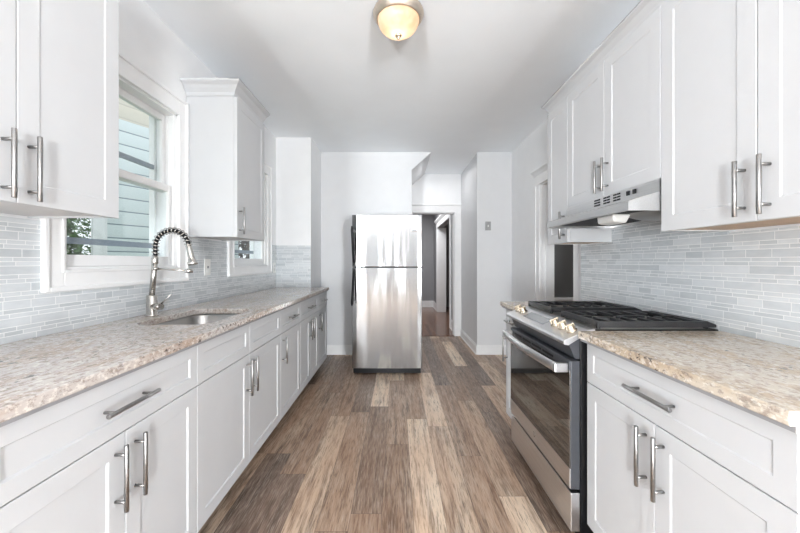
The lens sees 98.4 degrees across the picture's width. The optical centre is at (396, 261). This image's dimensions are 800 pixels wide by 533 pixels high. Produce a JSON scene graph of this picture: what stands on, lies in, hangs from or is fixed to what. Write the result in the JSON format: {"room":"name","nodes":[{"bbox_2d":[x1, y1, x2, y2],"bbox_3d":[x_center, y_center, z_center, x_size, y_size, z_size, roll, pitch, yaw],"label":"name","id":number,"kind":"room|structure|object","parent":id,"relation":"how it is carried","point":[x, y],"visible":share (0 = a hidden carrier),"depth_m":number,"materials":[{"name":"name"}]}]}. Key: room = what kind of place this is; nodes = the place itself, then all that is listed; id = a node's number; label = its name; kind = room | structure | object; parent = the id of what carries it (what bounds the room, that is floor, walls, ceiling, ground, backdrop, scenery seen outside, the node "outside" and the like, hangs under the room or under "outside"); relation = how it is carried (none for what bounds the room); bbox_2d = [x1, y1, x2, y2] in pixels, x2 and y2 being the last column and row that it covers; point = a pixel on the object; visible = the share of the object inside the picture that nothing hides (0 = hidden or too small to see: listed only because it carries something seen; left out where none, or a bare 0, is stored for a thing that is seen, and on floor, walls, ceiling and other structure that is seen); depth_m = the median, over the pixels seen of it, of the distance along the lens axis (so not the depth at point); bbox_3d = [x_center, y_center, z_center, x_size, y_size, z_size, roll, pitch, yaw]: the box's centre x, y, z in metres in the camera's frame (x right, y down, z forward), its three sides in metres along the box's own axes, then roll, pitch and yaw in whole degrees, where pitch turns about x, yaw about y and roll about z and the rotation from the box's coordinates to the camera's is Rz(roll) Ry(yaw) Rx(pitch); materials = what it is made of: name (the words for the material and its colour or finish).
{"room":"kitchen","nodes":[
{"label":"kitchen","id":0,"kind":"room"},
{"bbox_2d":[0,0,275,344],"bbox_3d":[-1.468,-0.113,1.550,0.183,2.625,6.100,0,0,0],"label":"wall","id":1,"kind":"structure","parent":0,"point":[26,312],"depth_m":1.79,"materials":[{"name":"tile"}]},
{"bbox_2d":[0,0,118,218],"bbox_3d":[-1.197,-0.664,0.980,0.371,1.000,0.760,0,0,0],"label":"upper cabinet","id":2,"kind":"object","parent":1,"relation":"attached to","point":[59,59],"visible":1,"depth_m":1.08,"materials":[{"name":"paint"}]},
{"bbox_2d":[39,51,188,292],"bbox_3d":[-1.452,-0.458,1.795,0.186,1.155,0.924,0,0,0],"label":"window","id":3,"kind":"structure","parent":1,"relation":"in","point":[168,183],"depth_m":1.96,"materials":[{"name":"paint"}]},
{"bbox_2d":[204,259,210,274],"bbox_3d":[-1.373,0.037,2.500,0.008,0.118,0.078,0,0,0],"label":"wall outlet","id":4,"kind":"object","parent":1,"relation":"attached to","point":[207,262],"visible":1,"depth_m":2.49,"materials":[{"name":"white plastic"}]},
{"bbox_2d":[180,78,269,240],"bbox_3d":[-1.194,-0.669,2.499,0.377,1.010,0.600,0,0,0],"label":"upper cabinet","id":5,"kind":"object","parent":1,"relation":"attached to","point":[226,126],"visible":0.95,"depth_m":2.26,"materials":[{"name":"paint"}]},
{"bbox_2d":[226,161,271,276],"bbox_3d":[-1.452,-0.458,3.280,0.186,1.155,0.964,0,0,0],"label":"window","id":6,"kind":"structure","parent":1,"relation":"in","point":[260,261],"depth_m":3.62,"materials":[{"name":"paint"}]},
{"bbox_2d":[273,263,275,272],"bbox_3d":[-1.373,0.065,3.865,0.007,0.118,0.078,0,0,0],"label":"wall outlet","id":7,"kind":"object","parent":1,"relation":"attached to","point":[274,264],"visible":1,"depth_m":3.86,"materials":[{"name":"paint"}]},
{"bbox_2d":[276,138,320,286],"bbox_3d":[-1.185,-0.113,4.215,0.400,2.625,0.530,0,0,0],"label":"wall column","id":8,"kind":"structure","parent":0,"point":[298,160],"depth_m":3.95,"materials":[{"name":"paint"}]},
{"bbox_2d":[276,245,310,286],"bbox_3d":[-1.186,0.048,3.946,0.398,0.476,0.008,0,0,0],"label":"wall","id":9,"kind":"structure","parent":8,"relation":"attached to","point":[293,262],"depth_m":3.94,"materials":[{"name":"tile"}]},
{"bbox_2d":[321,152,411,344],"bbox_3d":[-0.685,-0.113,5.040,1.750,2.625,1.120,0,0,0],"label":"wall","id":10,"kind":"structure","parent":0,"point":[352,183],"depth_m":4.48,"materials":[{"name":"paint"}]},
{"bbox_2d":[327,345,351,354],"bbox_3d":[-0.397,1.137,4.468,1.174,0.125,0.025,0,0,0],"label":"baseboard","id":11,"kind":"structure","parent":10,"relation":"attached to","point":[331,349],"depth_m":4.46,"materials":[{"name":"paint"}]},
{"bbox_2d":[198,307,574,532],"bbox_3d":[1.350,1.250,1.600,9.300,0.100,15.600,0,0,0],"label":"floor","id":12,"kind":"structure","parent":0,"point":[432,450],"depth_m":2.09,"materials":[{"name":"brown wood"}]},
{"bbox_2d":[0,346,196,532],"bbox_3d":[-1.072,0.764,1.016,0.621,0.872,0.731,0,0,0],"label":"base cabinet","id":13,"kind":"object","parent":12,"relation":"on","point":[119,455],"visible":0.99,"depth_m":0.97,"materials":[{"name":"paint"}]},
{"bbox_2d":[196,311,280,532],"bbox_3d":[-1.072,0.764,1.879,0.621,0.872,0.990,0,0,0],"label":"base cabinet","id":14,"kind":"object","parent":12,"relation":"on","point":[238,386],"visible":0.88,"depth_m":1.70,"materials":[{"name":"paint"}]},
{"bbox_2d":[0,287,328,426],"bbox_3d":[-1.075,0.307,2.285,0.601,0.042,3.311,0,0,0],"label":"countertop","id":15,"kind":"structure","parent":14,"relation":"on","point":[37,374],"depth_m":1.15,"materials":[{"name":"stone"}]},
{"bbox_2d":[145,227,197,316],"bbox_3d":[-1.194,0.050,1.822,0.271,0.472,0.076,0,0,0],"label":"kitchen faucet","id":16,"kind":"object","parent":15,"relation":"on","point":[152,305],"visible":1,"depth_m":1.82,"materials":[{"name":"silver metal"}]},
{"bbox_2d":[156,314,237,324],"bbox_3d":[-1.045,0.409,1.840,0.400,0.185,0.580,0,0,0],"label":"sink","id":17,"kind":"object","parent":15,"relation":"in","point":[196,319],"visible":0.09,"depth_m":2.08,"materials":[{"name":"silver metal"}]},
{"bbox_2d":[281,303,299,418],"bbox_3d":[-1.072,0.764,2.618,0.621,0.872,0.483,0,0,0],"label":"base cabinet","id":18,"kind":"object","parent":12,"relation":"on","point":[290,316],"visible":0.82,"depth_m":2.59,"materials":[{"name":"paint"}]},
{"bbox_2d":[300,295,317,392],"bbox_3d":[-1.072,0.764,3.180,0.621,0.872,0.638,0,0,0],"label":"base cabinet","id":19,"kind":"object","parent":12,"relation":"on","point":[309,307],"visible":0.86,"depth_m":3.12,"materials":[{"name":"paint"}]},
{"bbox_2d":[318,291,327,368],"bbox_3d":[-1.072,0.764,3.717,0.621,0.872,0.433,0,0,0],"label":"base cabinet","id":20,"kind":"object","parent":12,"relation":"on","point":[322,298],"visible":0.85,"depth_m":3.70,"materials":[{"name":"paint"}]},
{"bbox_2d":[351,214,421,372],"bbox_3d":[-0.106,0.344,3.969,0.744,1.712,0.862,0,0,0],"label":"refrigerator","id":21,"kind":"object","parent":12,"relation":"on","point":[386,291],"visible":1,"depth_m":3.66,"materials":[{"name":"silver metal"}]},
{"bbox_2d":[461,152,511,344],"bbox_3d":[1.330,-0.113,5.040,0.580,2.625,1.120,0,0,0],"label":"wall pier","id":22,"kind":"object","parent":12,"relation":"on","point":[486,181],"visible":0.79,"depth_m":4.48,"materials":[{"name":"paint"}]},
{"bbox_2d":[485,222,490,229],"bbox_3d":[1.182,-0.468,4.474,0.072,0.114,0.012,0,0,0],"label":"light switch","id":23,"kind":"object","parent":22,"relation":"attached to","point":[487,224],"visible":1,"depth_m":4.47,"materials":[{"name":"plastic"}]},
{"bbox_2d":[477,345,505,354],"bbox_3d":[1.265,1.137,4.468,0.450,0.125,0.025,0,0,0],"label":"baseboard","id":24,"kind":"structure","parent":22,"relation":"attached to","point":[481,349],"depth_m":4.46,"materials":[{"name":"paint"}]},
{"bbox_2d":[502,309,515,417],"bbox_3d":[1.052,0.764,2.353,0.601,0.872,0.292,0,0,0],"label":"base cabinet","id":25,"kind":"object","parent":12,"relation":"on","point":[509,323],"visible":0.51,"depth_m":2.44,"materials":[{"name":"paint"}]},
{"bbox_2d":[500,301,598,310],"bbox_3d":[1.049,0.307,2.361,0.594,0.042,0.309,0,0,0],"label":"countertop","id":26,"kind":"structure","parent":25,"relation":"on","point":[509,305],"depth_m":2.38,"materials":[{"name":"stone"}]},
{"bbox_2d":[502,301,717,532],"bbox_3d":[0.997,0.724,1.821,0.692,0.952,0.762,0,0,0],"label":"gas range","id":27,"kind":"object","parent":12,"relation":"on","point":[549,381],"visible":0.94,"depth_m":1.60,"materials":[{"name":"silver metal"}]},
{"bbox_2d":[528,306,717,330],"bbox_3d":[1.085,0.291,1.821,0.515,0.025,0.762,0,0,0],"label":"cooktop","id":28,"kind":"object","parent":27,"relation":"in","point":[555,313],"depth_m":1.45,"materials":[{"name":"black metal"}]},
{"bbox_2d":[587,344,799,532],"bbox_3d":[1.052,0.764,1.057,0.601,0.872,0.756,0,0,0],"label":"base cabinet","id":29,"kind":"object","parent":12,"relation":"on","point":[665,455],"visible":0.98,"depth_m":0.98,"materials":[{"name":"paint"}]},
{"bbox_2d":[578,331,799,432],"bbox_3d":[1.049,0.307,1.048,0.594,0.042,0.776,0,0,0],"label":"countertop","id":30,"kind":"structure","parent":29,"relation":"on","point":[759,378],"depth_m":0.99,"materials":[{"name":"stone"}]},
{"bbox_2d":[143,0,640,173],"bbox_3d":[1.350,-1.475,1.600,9.300,0.100,15.600,0,0,0],"label":"ceiling","id":31,"kind":"structure","parent":0,"point":[474,76],"depth_m":2.44,"materials":[{"name":"paint"}]},
{"bbox_2d":[373,0,423,40],"bbox_3d":[0.008,-1.346,1.970,0.290,0.156,0.290,0,0,0],"label":"ceiling light","id":32,"kind":"object","parent":31,"relation":"attached to","point":[397,20],"visible":1,"depth_m":1.90,"materials":[{"name":"beige glass"}]},
{"bbox_2d":[412,152,430,184],"bbox_3d":[0.318,-1.310,5.040,0.255,0.230,1.120,0,0,0],"label":"ceiling","id":33,"kind":"structure","parent":0,"point":[420,160],"depth_m":4.60,"materials":[{"name":"paint"}]},
{"bbox_2d":[413,214,448,306],"bbox_3d":[0.800,-0.113,9.260,3.200,2.625,0.120,0,0,0],"label":"wall","id":34,"kind":"structure","parent":0,"point":[427,267],"depth_m":9.20,"materials":[{"name":"grey paint"}]},
{"bbox_2d":[422,301,432,306],"bbox_3d":[0.140,1.115,9.188,1.680,0.170,0.025,0,0,0],"label":"baseboard","id":35,"kind":"structure","parent":34,"relation":"attached to","point":[424,303],"depth_m":9.18,"materials":[{"name":"paint"}]},
{"bbox_2d":[412,174,460,203],"bbox_3d":[0.900,-0.113,5.660,3.000,2.625,0.120,0,0,0],"label":"wall","id":36,"kind":"structure","parent":0,"point":[430,188],"depth_m":5.60,"materials":[{"name":"paint"}]},
{"bbox_2d":[412,204,460,335],"bbox_3d":[0.615,0.130,5.644,0.848,2.140,0.157,0,0,0],"label":"door frame","id":37,"kind":"structure","parent":36,"relation":"in","point":[454,209],"depth_m":5.58,"materials":[{"name":"paint"}]},
{"bbox_2d":[422,335,453,335],"bbox_3d":[0.590,1.196,5.615,0.680,0.008,0.090,0,0,0],"label":"trim","id":38,"kind":"structure","parent":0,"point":[422,335],"depth_m":5.59,"materials":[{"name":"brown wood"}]},
{"bbox_2d":[434,214,451,318],"bbox_3d":[1.040,-0.113,7.460,0.120,2.625,3.480,0,0,0],"label":"door frame","id":39,"kind":"structure","parent":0,"point":[436,216],"depth_m":8.78,"materials":[{"name":"grey paint"}]},
{"bbox_2d":[434,214,450,327],"bbox_3d":[1.045,0.105,7.315,0.270,2.190,2.290,0,0,0],"label":"door","id":40,"kind":"structure","parent":39,"relation":"in","point":[440,232],"depth_m":8.29,"materials":[{"name":"paint"}]},
{"bbox_2d":[460,329,476,354],"bbox_3d":[1.028,1.137,5.020,0.025,0.125,1.110,0,0,0],"label":"baseboard","id":41,"kind":"structure","parent":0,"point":[472,345],"depth_m":4.88,"materials":[{"name":"paint"}]},
{"bbox_2d":[512,118,581,300],"bbox_3d":[1.555,-0.113,3.505,0.130,2.625,1.950,0,0,0],"label":"wall","id":42,"kind":"structure","parent":0,"point":[532,152],"depth_m":4.03,"materials":[{"name":"paint"}]},
{"bbox_2d":[530,160,580,300],"bbox_3d":[1.526,0.116,3.228,0.192,2.168,0.945,0,0,0],"label":"door frame","id":43,"kind":"structure","parent":42,"relation":"in","point":[544,253],"depth_m":3.56,"materials":[{"name":"paint"}]},
{"bbox_2d":[554,244,572,296],"bbox_3d":[3.810,-0.113,4.960,4.380,2.625,0.120,0,0,0],"label":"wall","id":44,"kind":"structure","parent":0,"point":[563,253],"depth_m":4.90,"materials":[{"name":"grey paint"}]},
{"bbox_2d":[554,297,572,300],"bbox_3d":[3.760,0.540,4.850,4.280,0.080,0.100,0,0,0],"label":"trim","id":45,"kind":"structure","parent":44,"relation":"attached to","point":[555,298],"depth_m":4.83,"materials":[{"name":"paint"}]},
{"bbox_2d":[581,221,799,347],"bbox_3d":[1.484,-0.113,0.515,0.273,2.625,4.030,0,0,0],"label":"wall","id":46,"kind":"structure","parent":0,"point":[744,283],"depth_m":1.49,"materials":[{"name":"tile"}]},
{"bbox_2d":[541,84,611,244],"bbox_3d":[1.192,-0.622,2.333,0.321,0.998,0.334,0,0,0],"label":"upper cabinet","id":47,"kind":"object","parent":46,"relation":"attached to","point":[556,106],"visible":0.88,"depth_m":2.27,"materials":[{"name":"paint"}]},
{"bbox_2d":[547,178,660,228],"bbox_3d":[1.143,-0.261,1.782,0.406,0.159,0.761,0,0,0],"label":"range hood","id":48,"kind":"object","parent":46,"relation":"attached to","point":[638,204],"visible":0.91,"depth_m":1.61,"materials":[{"name":"silver metal"}]},
{"bbox_2d":[597,214,629,225],"bbox_3d":[1.044,-0.203,1.665,0.086,0.043,0.130,0,0,0],"label":"lamp","id":49,"kind":"object","parent":48,"relation":"attached to","point":[613,219],"depth_m":1.61,"materials":[{"name":"plastic"}]},
{"bbox_2d":[629,210,660,220],"bbox_3d":[1.200,-0.207,1.580,0.250,0.034,0.250,0,0,0],"label":"fan grille","id":50,"kind":"object","parent":48,"relation":"attached to","point":[643,215],"depth_m":1.54,"materials":[{"name":"metal"}]},
{"bbox_2d":[564,0,663,206],"bbox_3d":[1.192,-0.731,1.783,0.321,0.781,0.764,0,0,0],"label":"upper cabinet","id":51,"kind":"object","parent":46,"relation":"attached to","point":[614,97],"visible":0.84,"depth_m":1.67,"materials":[{"name":"paint"}]},
{"bbox_2d":[661,0,799,231],"bbox_3d":[1.192,-0.622,1.025,0.321,0.998,0.750,0,0,0],"label":"upper cabinet","id":52,"kind":"object","parent":46,"relation":"attached to","point":[730,69],"visible":1,"depth_m":1.12,"materials":[{"name":"paint"}]},
{"label":"outside","id":53,"kind":"structure","parent":0,"visible":0},
{"bbox_3d":[-6.800,1.750,5.000,10.400,0.100,22.000,0,0,0],"label":"ground","id":54,"kind":"structure","parent":53,"visible":0},
{"bbox_2d":[67,218,84,254],"bbox_3d":[-3.723,0.427,3.683,0.709,2.552,0.703,0,0,0],"label":"shrub","id":55,"kind":"object","parent":54,"relation":"on","point":[70,225],"visible":0.02,"depth_m":3.75,"materials":[{"name":"green plant"}]},
{"bbox_2d":[72,218,90,254],"bbox_3d":[-7.310,0.130,7.615,2.315,3.145,2.282,0,0,0],"label":"shrub","id":56,"kind":"object","parent":54,"relation":"on","point":[84,223],"visible":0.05,"depth_m":7.79,"materials":[{"name":"green plant"}]},
{"bbox_2d":[91,98,237,257],"bbox_3d":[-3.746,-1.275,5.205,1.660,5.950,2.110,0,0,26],"label":"house","id":57,"kind":"structure","parent":54,"relation":"on","point":[132,225],"depth_m":4.32,"materials":[{"name":"paint"}]},
{"bbox_2d":[238,241,249,258],"bbox_3d":[-3.297,0.478,7.711,1.610,2.450,1.628,0,0,0],"label":"shrub","id":58,"kind":"object","parent":54,"relation":"on","point":[246,247],"visible":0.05,"depth_m":7.47,"materials":[{"name":"green plant"}]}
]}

